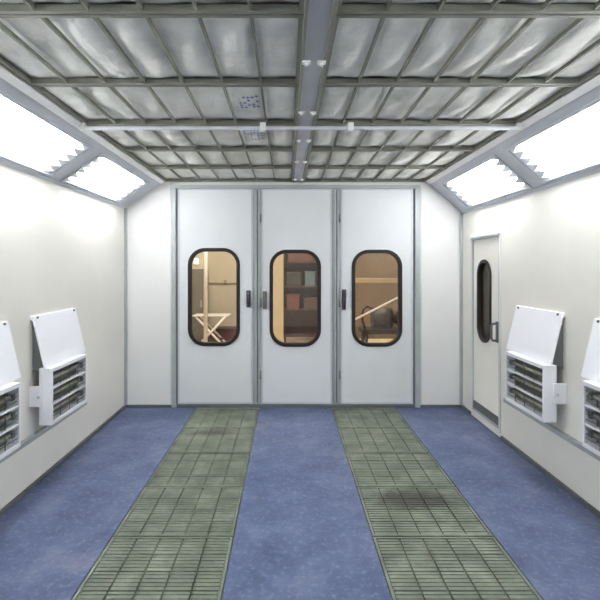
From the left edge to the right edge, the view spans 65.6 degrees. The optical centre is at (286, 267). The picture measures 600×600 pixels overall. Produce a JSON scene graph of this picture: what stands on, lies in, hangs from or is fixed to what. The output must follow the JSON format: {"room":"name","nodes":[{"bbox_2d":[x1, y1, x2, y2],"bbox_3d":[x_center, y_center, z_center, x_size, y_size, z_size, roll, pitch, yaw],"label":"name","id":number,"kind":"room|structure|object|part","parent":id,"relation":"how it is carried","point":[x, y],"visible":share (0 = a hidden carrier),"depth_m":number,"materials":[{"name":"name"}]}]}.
{"room":"paint spray booth","nodes":[
{"label":"paint spray booth","id":0,"kind":"room"},
{"bbox_2d":[0,164,123,509],"bbox_3d":[-1.942,0.527,1.750,0.050,2.475,7.500,0,0,0],"label":"wall","id":1,"kind":"structure","parent":0,"point":[62,248],"depth_m":3.88,"materials":[{"name":"white paint"}]},
{"bbox_2d":[0,321,20,459],"bbox_3d":[-1.835,0.767,2.796,0.165,0.815,0.728,0,0,0],"label":"wall heater","id":2,"kind":"object","parent":1,"relation":"attached to","point":[10,391],"visible":1,"depth_m":3.03,"materials":[{"name":"metal"}]},
{"bbox_2d":[0,392,17,450],"bbox_3d":[-1.764,0.963,2.760,0.005,0.365,0.564,0,0,0],"label":"grille","id":3,"kind":"object","parent":2,"relation":"attached to","point":[14,397],"depth_m":2.98,"materials":[{"name":"white metal"}]},
{"bbox_2d":[0,321,20,386],"bbox_3d":[-1.861,0.555,2.810,0.112,0.389,0.700,0,0,0],"label":"hood","id":4,"kind":"object","parent":2,"relation":"attached to","point":[9,368],"depth_m":3.07,"materials":[{"name":"metal"}]},
{"bbox_2d":[0,402,86,462],"bbox_3d":[-1.899,1.268,1.190,0.035,0.035,6.380,0,0,0],"label":"wall ledge","id":5,"kind":"object","parent":1,"relation":"attached to","point":[34,436],"visible":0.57,"depth_m":3.51,"materials":[{"name":"grey metal"}]},
{"bbox_2d":[0,91,93,177],"bbox_3d":[-1.753,-0.899,3.005,0.428,0.357,1.410,0,0,0],"label":"light fixture","id":6,"kind":"object","parent":1,"relation":"attached to","point":[27,136],"visible":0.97,"depth_m":3.24,"materials":[{"name":"white"}]},
{"bbox_2d":[29,308,86,424],"bbox_3d":[-1.835,0.767,3.806,0.165,0.815,0.728,0,0,0],"label":"wall heater","id":7,"kind":"object","parent":1,"relation":"attached to","point":[58,346],"visible":1,"depth_m":3.69,"materials":[{"name":"metal"}]},
{"bbox_3d":[-1.879,0.615,3.795,0.075,0.320,0.590,0,0,0],"label":"plate","id":8,"kind":"part","parent":7,"relation":"part of","materials":[{"name":"grey metal"}]},
{"bbox_2d":[30,308,85,367],"bbox_3d":[-1.861,0.555,3.820,0.112,0.389,0.700,0,0,0],"label":"hood","id":9,"kind":"object","parent":7,"relation":"attached to","point":[57,338],"depth_m":3.72,"materials":[{"name":"metal"}]},
{"bbox_2d":[53,361,84,415],"bbox_3d":[-1.764,0.963,3.770,0.005,0.365,0.564,0,0,0],"label":"grille","id":10,"kind":"object","parent":7,"relation":"attached to","point":[81,379],"depth_m":3.77,"materials":[{"name":"white metal"}]},
{"bbox_2d":[0,405,125,515],"bbox_3d":[-1.907,1.630,1.735,0.020,0.030,7.470,0,0,0],"label":"baseboard","id":11,"kind":"structure","parent":1,"relation":"attached to","point":[18,497],"depth_m":3.80,"materials":[{"name":"grey metal"}]},
{"bbox_2d":[0,65,159,208],"bbox_3d":[-1.695,-0.877,1.750,0.478,0.335,7.500,0,0,0],"label":"trim","id":12,"kind":"structure","parent":1,"relation":"attached to","point":[7,88],"depth_m":3.68,"materials":[{"name":"grey metal"}]},
{"bbox_2d":[61,153,149,203],"bbox_3d":[-1.753,-0.899,4.550,0.428,0.357,1.360,0,0,0],"label":"light fixture","id":13,"kind":"object","parent":1,"relation":"attached to","point":[102,174],"visible":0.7,"depth_m":4.56,"materials":[{"name":"white"}]},
{"bbox_2d":[0,65,164,183],"bbox_3d":[-1.461,-1.003,1.735,0.050,0.043,7.470,0,0,0],"label":"trim","id":14,"kind":"structure","parent":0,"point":[5,74],"depth_m":3.02,"materials":[{"name":"grey metal"}]},
{"bbox_2d":[152,172,313,339],"bbox_3d":[0.500,-0.305,8.200,11.400,4.100,5.200,0,0,0],"label":"wall","id":15,"kind":"structure","parent":0,"point":[221,265],"depth_m":10.60,"materials":[{"name":"beige paint"}]},
{"bbox_2d":[194,258,198,264],"bbox_3d":[-2.050,-0.155,10.525,0.100,0.160,0.150,0,0,0],"label":"wall lamp","id":16,"kind":"object","parent":15,"relation":"attached to","point":[196,261],"visible":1,"depth_m":10.47,"materials":[{"name":"grey metal"}]},
{"bbox_2d":[208,281,235,283],"bbox_3d":[-1.450,0.325,10.563,3.100,0.080,0.074,0,0,0],"label":"rail","id":17,"kind":"object","parent":15,"relation":"attached to","point":[224,282],"visible":0.32,"depth_m":10.53,"materials":[{"name":"brown wood"}]},
{"bbox_2d":[126,178,460,408],"bbox_3d":[0.076,0.297,5.560,4.087,2.935,0.120,0,0,0],"label":"wall","id":18,"kind":"structure","parent":0,"point":[148,217],"depth_m":5.50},
{"bbox_2d":[178,189,252,403],"bbox_3d":[-0.848,0.336,5.487,0.885,2.539,0.126,0,0,0],"label":"door","id":19,"kind":"structure","parent":18,"relation":"in","point":[209,220],"depth_m":5.50,"materials":[{"name":"metal"}]},
{"bbox_3d":[-0.455,0.365,5.458,0.048,0.200,0.068,0,0,0],"label":"handle","id":20,"kind":"part","parent":19,"relation":"part of","materials":[{"name":"plastic"}]},
{"bbox_2d":[253,189,261,403],"bbox_3d":[-0.352,0.338,5.514,0.104,2.544,0.073,0,0,0],"label":"post","id":21,"kind":"object","parent":18,"relation":"attached to","point":[257,193],"visible":1,"depth_m":5.49,"materials":[{"name":"grey metal"}]},
{"bbox_2d":[126,404,460,407],"bbox_3d":[0.076,1.627,5.513,3.987,0.035,0.095,0,0,0],"label":"baseboard","id":22,"kind":"structure","parent":18,"relation":"attached to","point":[178,405],"depth_m":5.46,"materials":[{"name":"grey metal"}]},
{"bbox_2d":[124,208,462,404],"bbox_3d":[0.076,0.453,5.485,3.987,2.325,0.030,0,0,0],"label":"trim","id":23,"kind":"structure","parent":18,"relation":"attached to","point":[125,209],"depth_m":5.47,"materials":[{"name":"grey metal"}]},
{"bbox_2d":[176,189,414,403],"bbox_3d":[0.100,0.338,5.528,2.816,2.545,0.064,0,0,0],"label":"seal","id":24,"kind":"object","parent":18,"relation":"attached to","point":[176,189],"visible":0.79,"depth_m":5.50,"materials":[{"name":"grey rubber"}]},
{"bbox_2d":[170,182,421,407],"bbox_3d":[0.105,0.315,5.513,2.930,2.660,0.095,0,0,0],"label":"door frame","id":25,"kind":"structure","parent":18,"relation":"attached to","point":[173,187],"depth_m":5.47,"materials":[{"name":"grey metal"}]},
{"bbox_2d":[262,189,331,403],"bbox_3d":[0.115,0.336,5.487,0.830,2.539,0.126,0,0,0],"label":"door","id":26,"kind":"structure","parent":18,"relation":"in","point":[293,220],"depth_m":5.50,"materials":[{"name":"metal"}]},
{"bbox_3d":[-0.262,0.380,5.458,0.048,0.210,0.068,0,0,0],"label":"handle","id":27,"kind":"part","parent":26,"relation":"part of","materials":[{"name":"metal"}]},
{"bbox_2d":[332,189,340,403],"bbox_3d":[0.583,0.338,5.514,0.104,2.544,0.073,0,0,0],"label":"post","id":28,"kind":"object","parent":18,"relation":"attached to","point":[336,193],"visible":1,"depth_m":5.49,"materials":[{"name":"grey metal"}]},
{"bbox_2d":[341,189,412,403],"bbox_3d":[1.062,0.336,5.487,0.855,2.539,0.126,0,0,0],"label":"door","id":29,"kind":"structure","parent":18,"relation":"in","point":[372,220],"depth_m":5.50,"materials":[{"name":"metal"}]},
{"bbox_3d":[0.672,0.375,5.458,0.048,0.240,0.068,0,0,0],"label":"handle","id":30,"kind":"part","parent":29,"relation":"part of","materials":[{"name":"plastic"}]},
{"bbox_2d":[426,74,599,184],"bbox_3d":[1.660,-1.003,1.735,0.049,0.046,7.470,0,0,0],"label":"trim","id":31,"kind":"structure","parent":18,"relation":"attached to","point":[593,82],"depth_m":3.12,"materials":[{"name":"grey metal"}]},
{"bbox_2d":[0,340,599,599],"bbox_3d":[0.500,1.745,4.500,11.000,0.200,13.000,0,0,0],"label":"floor","id":32,"kind":"structure","parent":0,"point":[302,531],"depth_m":3.14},
{"bbox_2d":[72,537,232,599],"bbox_3d":[-0.700,1.661,2.527,0.738,0.029,0.640,0,0,0],"label":"floor grating","id":33,"kind":"structure","parent":32,"relation":"on","point":[128,568],"depth_m":2.54,"materials":[{"name":"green metal"}]},
{"bbox_2d":[113,487,242,538],"bbox_3d":[-0.700,1.661,3.179,0.738,0.029,0.640,0,0,0],"label":"floor grating","id":34,"kind":"structure","parent":32,"relation":"on","point":[157,511],"depth_m":3.12,"materials":[{"name":"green metal"}]},
{"bbox_2d":[145,452,249,487],"bbox_3d":[-0.700,1.661,3.831,0.738,0.029,0.640,0,0,0],"label":"floor grating","id":35,"kind":"structure","parent":32,"relation":"on","point":[176,469],"depth_m":3.78,"materials":[{"name":"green metal"}]},
{"bbox_2d":[192,269,203,339],"bbox_3d":[-2.060,0.835,10.185,0.600,1.620,0.430,0,0,0],"label":"locker","id":36,"kind":"object","parent":32,"relation":"on","point":[197,274],"visible":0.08,"depth_m":10.00,"materials":[{"name":"grey metal"}]},
{"bbox_2d":[204,252,207,341],"bbox_3d":[-1.400,-0.355,8.000,0.174,4.000,0.174,0,0,0],"label":"post","id":37,"kind":"object","parent":32,"relation":"on","point":[205,253],"visible":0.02,"depth_m":7.97,"materials":[{"name":"white paint"}]},
{"bbox_2d":[168,427,254,452],"bbox_3d":[-0.700,1.661,4.482,0.738,0.029,0.640,0,0,0],"label":"floor grating","id":38,"kind":"structure","parent":32,"relation":"on","point":[190,439],"depth_m":4.47,"materials":[{"name":"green metal"}]},
{"bbox_2d":[192,313,230,341],"bbox_3d":[-1.500,1.295,9.300,0.752,0.730,0.464,0,0,0],"label":"trestle","id":39,"kind":"object","parent":32,"relation":"on","point":[214,338],"visible":0.74,"depth_m":9.13,"materials":[{"name":"white paint"}]},
{"bbox_3d":[-1.470,1.295,9.120,0.692,0.730,0.044,0,0,0],"label":"leg","id":40,"kind":"part","parent":39,"relation":"part of","materials":[{"name":"white paint"}]},
{"bbox_3d":[-1.470,1.295,9.480,0.692,0.730,0.044,0,0,0],"label":"leg","id":41,"kind":"part","parent":39,"relation":"part of","materials":[{"name":"white paint"}]},
{"bbox_3d":[-1.530,1.295,9.105,0.692,0.730,0.043,0,0,3],"label":"leg","id":42,"kind":"part","parent":39,"relation":"part of","materials":[{"name":"white paint"}]},
{"bbox_2d":[184,408,258,426],"bbox_3d":[-0.700,1.661,5.134,0.738,0.029,0.640,0,0,0],"label":"floor grate","id":43,"kind":"object","parent":32,"relation":"on","point":[201,417],"depth_m":5.13,"materials":[{"name":"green metal"}]},
{"bbox_2d":[208,326,235,341],"bbox_3d":[-1.280,1.455,9.900,0.880,0.380,0.440,0,0,0],"label":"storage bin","id":44,"kind":"object","parent":32,"relation":"on","point":[227,332],"visible":0.2,"depth_m":9.70,"materials":[{"name":"red plastic"}]},
{"bbox_3d":[-1.280,1.285,9.900,0.880,0.040,0.440,0,0,0],"label":"lid","id":45,"kind":"part","parent":44,"relation":"part of","materials":[{"name":"brown wood"}]},
{"bbox_2d":[273,254,282,341],"bbox_3d":[-0.160,-0.355,7.200,0.260,4.000,0.260,0,0,0],"label":"square post","id":46,"kind":"object","parent":32,"relation":"on","point":[278,263],"visible":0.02,"depth_m":7.10,"materials":[{"name":"beige paint"}]},
{"bbox_2d":[283,253,316,341],"bbox_3d":[0.320,0.475,9.600,0.840,2.340,0.400,0,0,0],"label":"tall cabinet","id":47,"kind":"object","parent":32,"relation":"on","point":[301,322],"visible":0.38,"depth_m":9.77,"materials":[{"name":"brown wood"}]},
{"bbox_3d":[-0.080,0.370,9.600,0.040,2.050,0.400,0,0,0],"label":"panel","id":48,"kind":"part","parent":47,"relation":"part of","materials":[{"name":"brown wood"}]},
{"bbox_2d":[286,294,299,308],"bbox_3d":[0.120,0.685,9.590,0.276,0.300,0.296,0,0,0],"label":"storage box","id":49,"kind":"object","parent":47,"relation":"on","point":[292,299],"visible":1,"depth_m":9.45,"materials":[{"name":"red cardboard"}]},
{"bbox_2d":[286,272,301,285],"bbox_3d":[0.140,0.225,9.590,0.316,0.280,0.296,0,0,0],"label":"storage box","id":50,"kind":"object","parent":47,"relation":"on","point":[293,278],"visible":1,"depth_m":9.45,"materials":[{"name":"cardboard"}]},
{"bbox_3d":[0.140,0.105,9.590,0.316,0.040,0.296,0,0,0],"label":"lid","id":51,"kind":"part","parent":50,"relation":"part of","materials":[{"name":"metal"}]},
{"bbox_3d":[0.320,1.380,9.590,0.760,0.030,0.360,0,0,0],"label":"shelf","id":52,"kind":"part","parent":47,"relation":"part of","materials":[{"name":"brown wood"}]},
{"bbox_2d":[288,253,312,260],"bbox_3d":[0.270,-0.265,9.590,0.516,0.260,0.296,0,0,0],"label":"storage box","id":53,"kind":"object","parent":47,"relation":"on","point":[291,256],"visible":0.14,"depth_m":9.45,"materials":[{"name":"red cardboard"}]},
{"bbox_3d":[0.320,-0.120,9.590,0.760,0.030,0.360,0,0,0],"label":"shelf","id":54,"kind":"part","parent":47,"relation":"part of","materials":[{"name":"brown wood"}]},
{"bbox_3d":[0.320,0.380,9.590,0.760,0.030,0.360,0,0,0],"label":"shelf","id":55,"kind":"part","parent":47,"relation":"part of","materials":[{"name":"brown wood"}]},
{"bbox_3d":[0.320,0.850,9.590,0.760,0.030,0.360,0,0,0],"label":"shelf","id":56,"kind":"part","parent":47,"relation":"part of","materials":[{"name":"brown wood"}]},
{"bbox_2d":[304,271,314,285],"bbox_3d":[0.470,0.215,9.590,0.216,0.300,0.296,0,0,0],"label":"storage box","id":57,"kind":"object","parent":47,"relation":"on","point":[309,275],"visible":1,"depth_m":9.45,"materials":[{"name":"grey cardboard"}]},
{"bbox_2d":[303,297,316,308],"bbox_3d":[0.480,0.725,9.590,0.296,0.220,0.296,0,0,0],"label":"storage box","id":58,"kind":"object","parent":47,"relation":"on","point":[308,302],"visible":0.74,"depth_m":9.45,"materials":[{"name":"brown cardboard"}]},
{"bbox_3d":[0.480,0.635,9.590,0.296,0.040,0.296,0,0,0],"label":"lid","id":59,"kind":"part","parent":58,"relation":"part of","materials":[{"name":"brown wood"}]},
{"bbox_2d":[332,408,408,427],"bbox_3d":[0.897,1.661,5.134,0.743,0.029,0.640,0,0,0],"label":"floor grating","id":60,"kind":"structure","parent":32,"relation":"on","point":[344,417],"depth_m":5.13,"materials":[{"name":"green metal"}]},
{"bbox_2d":[355,278,397,282],"bbox_3d":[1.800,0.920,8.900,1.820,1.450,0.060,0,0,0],"label":"rail","id":61,"kind":"object","parent":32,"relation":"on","point":[357,280],"visible":0.09,"depth_m":8.88,"materials":[{"name":"beige paint"}]},
{"bbox_2d":[360,339,392,342],"bbox_3d":[1.750,1.575,9.600,1.200,0.140,0.600,0,0,0],"label":"platform","id":62,"kind":"object","parent":32,"relation":"on","point":[369,340],"visible":0.05,"depth_m":9.65,"materials":[{"name":"beige paint"}]},
{"bbox_2d":[359,305,397,341],"bbox_3d":[1.724,1.141,8.100,0.907,1.012,0.440,0,0,0],"label":"machine","id":63,"kind":"object","parent":32,"relation":"on","point":[382,320],"visible":0.52,"depth_m":7.95,"materials":[{"name":"metal"}]},
{"bbox_3d":[1.710,0.871,8.100,0.460,0.348,0.336,0,0,0],"label":"motor","id":64,"kind":"part","parent":63,"relation":"part of","materials":[{"name":"metal"}]},
{"bbox_2d":[338,427,427,452],"bbox_3d":[0.897,1.661,4.482,0.743,0.029,0.640,0,0,0],"label":"floor grating","id":65,"kind":"structure","parent":32,"relation":"on","point":[354,439],"depth_m":4.47,"materials":[{"name":"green metal"}]},
{"bbox_2d":[346,452,454,487],"bbox_3d":[0.897,1.661,3.831,0.743,0.029,0.640,0,0,0],"label":"floor grating","id":66,"kind":"structure","parent":32,"relation":"on","point":[368,469],"depth_m":3.78,"materials":[{"name":"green metal"}]},
{"bbox_2d":[357,487,492,537],"bbox_3d":[0.897,1.661,3.179,0.743,0.029,0.640,0,0,0],"label":"floor grating","id":67,"kind":"structure","parent":32,"relation":"on","point":[389,511],"depth_m":3.12,"materials":[{"name":"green metal"}]},
{"bbox_2d":[373,537,542,599],"bbox_3d":[0.897,1.661,2.527,0.743,0.029,0.640,0,0,0],"label":"floor grating","id":68,"kind":"structure","parent":32,"relation":"on","point":[414,568],"depth_m":2.54,"materials":[{"name":"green metal"}]},
{"bbox_2d":[0,1,599,167],"bbox_3d":[0.101,-1.120,1.750,3.713,0.200,7.500,0,0,0],"label":"ceiling","id":69,"kind":"structure","parent":0,"point":[121,2],"depth_m":2.88,"materials":[{"name":"grey metal"}]},
{"bbox_2d":[0,14,303,84],"bbox_3d":[-0.684,-1.044,2.236,1.504,0.048,0.717,0,0,0],"label":"ceiling panel","id":70,"kind":"object","parent":69,"relation":"attached to","point":[121,47],"visible":0.91,"depth_m":2.19,"materials":[{"name":"white fabric"}]},
{"bbox_2d":[30,85,298,124],"bbox_3d":[-0.684,-1.044,2.961,1.504,0.049,0.717,0,0,0],"label":"ceiling panel","id":71,"kind":"object","parent":69,"relation":"attached to","point":[83,102],"visible":0.89,"depth_m":2.93,"materials":[{"name":"white fabric"}]},
{"bbox_2d":[86,119,295,150],"bbox_3d":[-0.684,-1.044,3.686,1.504,0.048,0.717,0,0,0],"label":"ceiling panel","id":72,"kind":"object","parent":69,"relation":"attached to","point":[119,138],"visible":0.8,"depth_m":3.74,"materials":[{"name":"white fabric"}]},
{"bbox_2d":[123,146,294,168],"bbox_3d":[-0.684,-1.044,4.410,1.504,0.049,0.717,0,0,0],"label":"ceiling panel","id":73,"kind":"object","parent":69,"relation":"attached to","point":[204,158],"visible":0.84,"depth_m":4.45,"materials":[{"name":"white fabric"}]},
{"bbox_2d":[148,164,293,181],"bbox_3d":[-0.684,-1.044,5.136,1.504,0.048,0.717,0,0,0],"label":"ceiling panel","id":74,"kind":"object","parent":69,"relation":"attached to","point":[163,174],"visible":0.8,"depth_m":5.22,"materials":[{"name":"white fabric"}]},
{"bbox_2d":[293,0,337,182],"bbox_3d":[0.130,-1.014,3.323,0.124,0.072,4.350,0,0,0],"label":"ceiling beam","id":75,"kind":"structure","parent":69,"relation":"attached to","point":[319,15],"depth_m":2.36,"materials":[{"name":"grey metal"}]},
{"bbox_2d":[0,0,304,13],"bbox_3d":[-0.684,-1.045,1.510,1.504,0.050,0.717,0,0,0],"label":"ceiling panel","id":76,"kind":"object","parent":75,"relation":"on","point":[12,6],"visible":0.98,"depth_m":1.85,"materials":[{"name":"white fabric"}]},
{"bbox_2d":[79,122,522,131],"bbox_3d":[0.101,-0.991,3.270,3.113,0.058,0.040,0,0,0],"label":"crossbar","id":77,"kind":"object","parent":75,"relation":"attached to","point":[350,127],"visible":0.94,"depth_m":3.26,"materials":[{"name":"grey metal"}]},
{"bbox_2d":[306,146,473,168],"bbox_3d":[0.914,-1.044,4.410,1.445,0.048,0.717,0,0,0],"label":"ceiling panel","id":78,"kind":"object","parent":75,"relation":"attached to","point":[352,159],"visible":0.81,"depth_m":4.43,"materials":[{"name":"metal"}]},
{"bbox_2d":[310,119,515,150],"bbox_3d":[0.914,-1.045,3.686,1.445,0.050,0.717,0,0,0],"label":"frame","id":79,"kind":"object","parent":75,"relation":"attached to","point":[406,138],"visible":0.78,"depth_m":3.74,"materials":[{"name":"metal"}]},
{"bbox_2d":[336,0,599,13],"bbox_3d":[0.914,-1.045,1.510,1.445,0.050,0.717,0,0,0],"label":"frame","id":80,"kind":"object","parent":75,"relation":"on","point":[402,6],"visible":0.94,"depth_m":1.85,"materials":[{"name":"metal"}]},
{"bbox_2d":[304,164,444,181],"bbox_3d":[0.914,-1.045,5.136,1.445,0.050,0.717,0,0,0],"label":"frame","id":81,"kind":"object","parent":69,"relation":"attached to","point":[414,175],"visible":0.83,"depth_m":5.19,"materials":[{"name":"white fabric"}]},
{"bbox_2d":[315,85,579,124],"bbox_3d":[0.914,-1.044,2.961,1.445,0.048,0.717,0,0,0],"label":"panel","id":82,"kind":"object","parent":69,"relation":"attached to","point":[390,103],"visible":0.84,"depth_m":2.92,"materials":[{"name":"white fabric"}]},
{"bbox_2d":[322,14,599,84],"bbox_3d":[0.914,-1.045,2.236,1.445,0.050,0.717,0,0,0],"label":"panel","id":83,"kind":"object","parent":69,"relation":"attached to","point":[566,46],"visible":0.88,"depth_m":2.20,"materials":[{"name":"white fabric"}]},
{"bbox_2d":[355,169,443,338],"bbox_3d":[3.325,-0.305,10.350,5.150,3.900,0.100,0,0,0],"label":"wall partition","id":84,"kind":"structure","parent":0,"point":[368,265],"depth_m":10.30,"materials":[{"name":"beige paint"}]},
{"bbox_2d":[483,264,488,337],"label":"window","id":85,"kind":"structure","parent":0,"point":[485,270],"depth_m":5.75,"materials":[{"name":"black glass"}]},
{"bbox_2d":[463,172,599,510],"bbox_3d":[2.095,0.557,1.750,0.050,2.415,7.500,0,0,0],"label":"wall","id":86,"kind":"structure","parent":0,"point":[550,237],"depth_m":3.61,"materials":[{"name":"white paint"}]},
{"bbox_2d":[471,232,500,432],"bbox_3d":[2.051,0.625,4.848,0.128,1.940,0.695,0,0,0],"label":"door","id":87,"kind":"structure","parent":86,"relation":"in","point":[485,352],"depth_m":4.83,"materials":[{"name":"white metal"}]},
{"bbox_3d":[2.088,1.504,4.849,0.044,0.083,0.623,0,0,0],"label":"kick plate","id":88,"kind":"part","parent":87,"relation":"part of","materials":[{"name":"grey metal"}]},
{"bbox_3d":[2.028,0.627,4.548,0.084,0.205,0.036,0,0,0],"label":"handle","id":89,"kind":"part","parent":87,"relation":"part of","materials":[{"name":"grey metal"}]},
{"bbox_2d":[441,155,531,208],"bbox_3d":[1.934,-0.860,4.550,0.409,0.389,1.360,0,0,0],"label":"light fixture","id":90,"kind":"object","parent":86,"relation":"attached to","point":[492,177],"visible":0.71,"depth_m":4.54,"materials":[{"name":"white plastic"}]},
{"bbox_2d":[430,85,599,213],"bbox_3d":[1.873,-0.846,1.750,0.433,0.392,7.500,0,0,0],"label":"trim","id":91,"kind":"structure","parent":86,"relation":"attached to","point":[592,95],"depth_m":3.74,"materials":[{"name":"grey metal"}]},
{"bbox_2d":[461,405,599,518],"bbox_3d":[2.060,1.627,1.735,0.020,0.035,7.470,0,0,0],"label":"baseboard","id":92,"kind":"structure","parent":86,"relation":"attached to","point":[553,478],"depth_m":3.61,"materials":[{"name":"grey metal"}]},
{"bbox_2d":[506,306,566,422],"bbox_3d":[1.988,0.743,3.791,0.165,0.815,0.728,0,0,0],"label":"wall heater","id":93,"kind":"object","parent":86,"relation":"attached to","point":[535,341],"visible":1,"depth_m":3.67,"materials":[{"name":"metal"}]},
{"bbox_2d":[508,358,541,412],"bbox_3d":[1.917,0.938,3.755,0.005,0.365,0.564,0,0,0],"label":"grille","id":94,"kind":"object","parent":93,"relation":"attached to","point":[510,362],"depth_m":3.76,"materials":[{"name":"white metal"}]},
{"bbox_2d":[506,306,564,364],"bbox_3d":[2.014,0.530,3.805,0.112,0.389,0.700,0,0,0],"label":"hood","id":95,"kind":"object","parent":93,"relation":"attached to","point":[536,334],"depth_m":3.71,"materials":[{"name":"metal"}]},
{"bbox_3d":[2.033,0.590,3.780,0.075,0.320,0.590,0,0,0],"label":"plate","id":96,"kind":"part","parent":93,"relation":"part of","materials":[{"name":"grey metal"}]},
{"bbox_2d":[503,398,599,460],"bbox_3d":[2.053,1.242,1.190,0.035,0.035,6.380,0,0,0],"label":"wall ledge","id":97,"kind":"object","parent":86,"relation":"attached to","point":[573,441],"visible":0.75,"depth_m":3.48,"materials":[{"name":"grey metal"}]},
{"bbox_2d":[504,98,599,183],"bbox_3d":[1.934,-0.860,3.005,0.409,0.389,1.410,0,0,0],"label":"light fixture","id":98,"kind":"object","parent":86,"relation":"attached to","point":[572,141],"visible":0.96,"depth_m":3.27,"materials":[{"name":"white plastic"}]},
{"bbox_2d":[581,318,599,455],"bbox_3d":[1.988,0.743,2.736,0.165,0.815,0.728,0,0,0],"label":"wall heater","id":99,"kind":"object","parent":86,"relation":"attached to","point":[590,388],"visible":1,"depth_m":2.98,"materials":[{"name":"metal"}]},
{"bbox_2d":[581,318,599,382],"bbox_3d":[2.014,0.530,2.750,0.112,0.389,0.700,0,0,0],"label":"hood","id":100,"kind":"object","parent":99,"relation":"attached to","point":[591,367],"depth_m":3.03,"materials":[{"name":"metal"}]},
{"bbox_2d":[586,390,599,450],"bbox_3d":[1.917,0.938,2.700,0.005,0.365,0.564,0,0,0],"label":"grille","id":101,"kind":"object","parent":99,"relation":"attached to","point":[589,395],"depth_m":2.94,"materials":[{"name":"white metal"}]},
{"label":"outside","id":102,"kind":"structure","parent":0,"visible":0},
{"bbox_2d":[355,297,397,319],"bbox_3d":[1.500,0.675,7.750,1.256,0.652,0.035,0,0,0],"label":"pole","id":103,"kind":"object","parent":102,"point":[397,297],"visible":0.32,"depth_m":7.74,"materials":[{"name":"white paint"}]}
]}

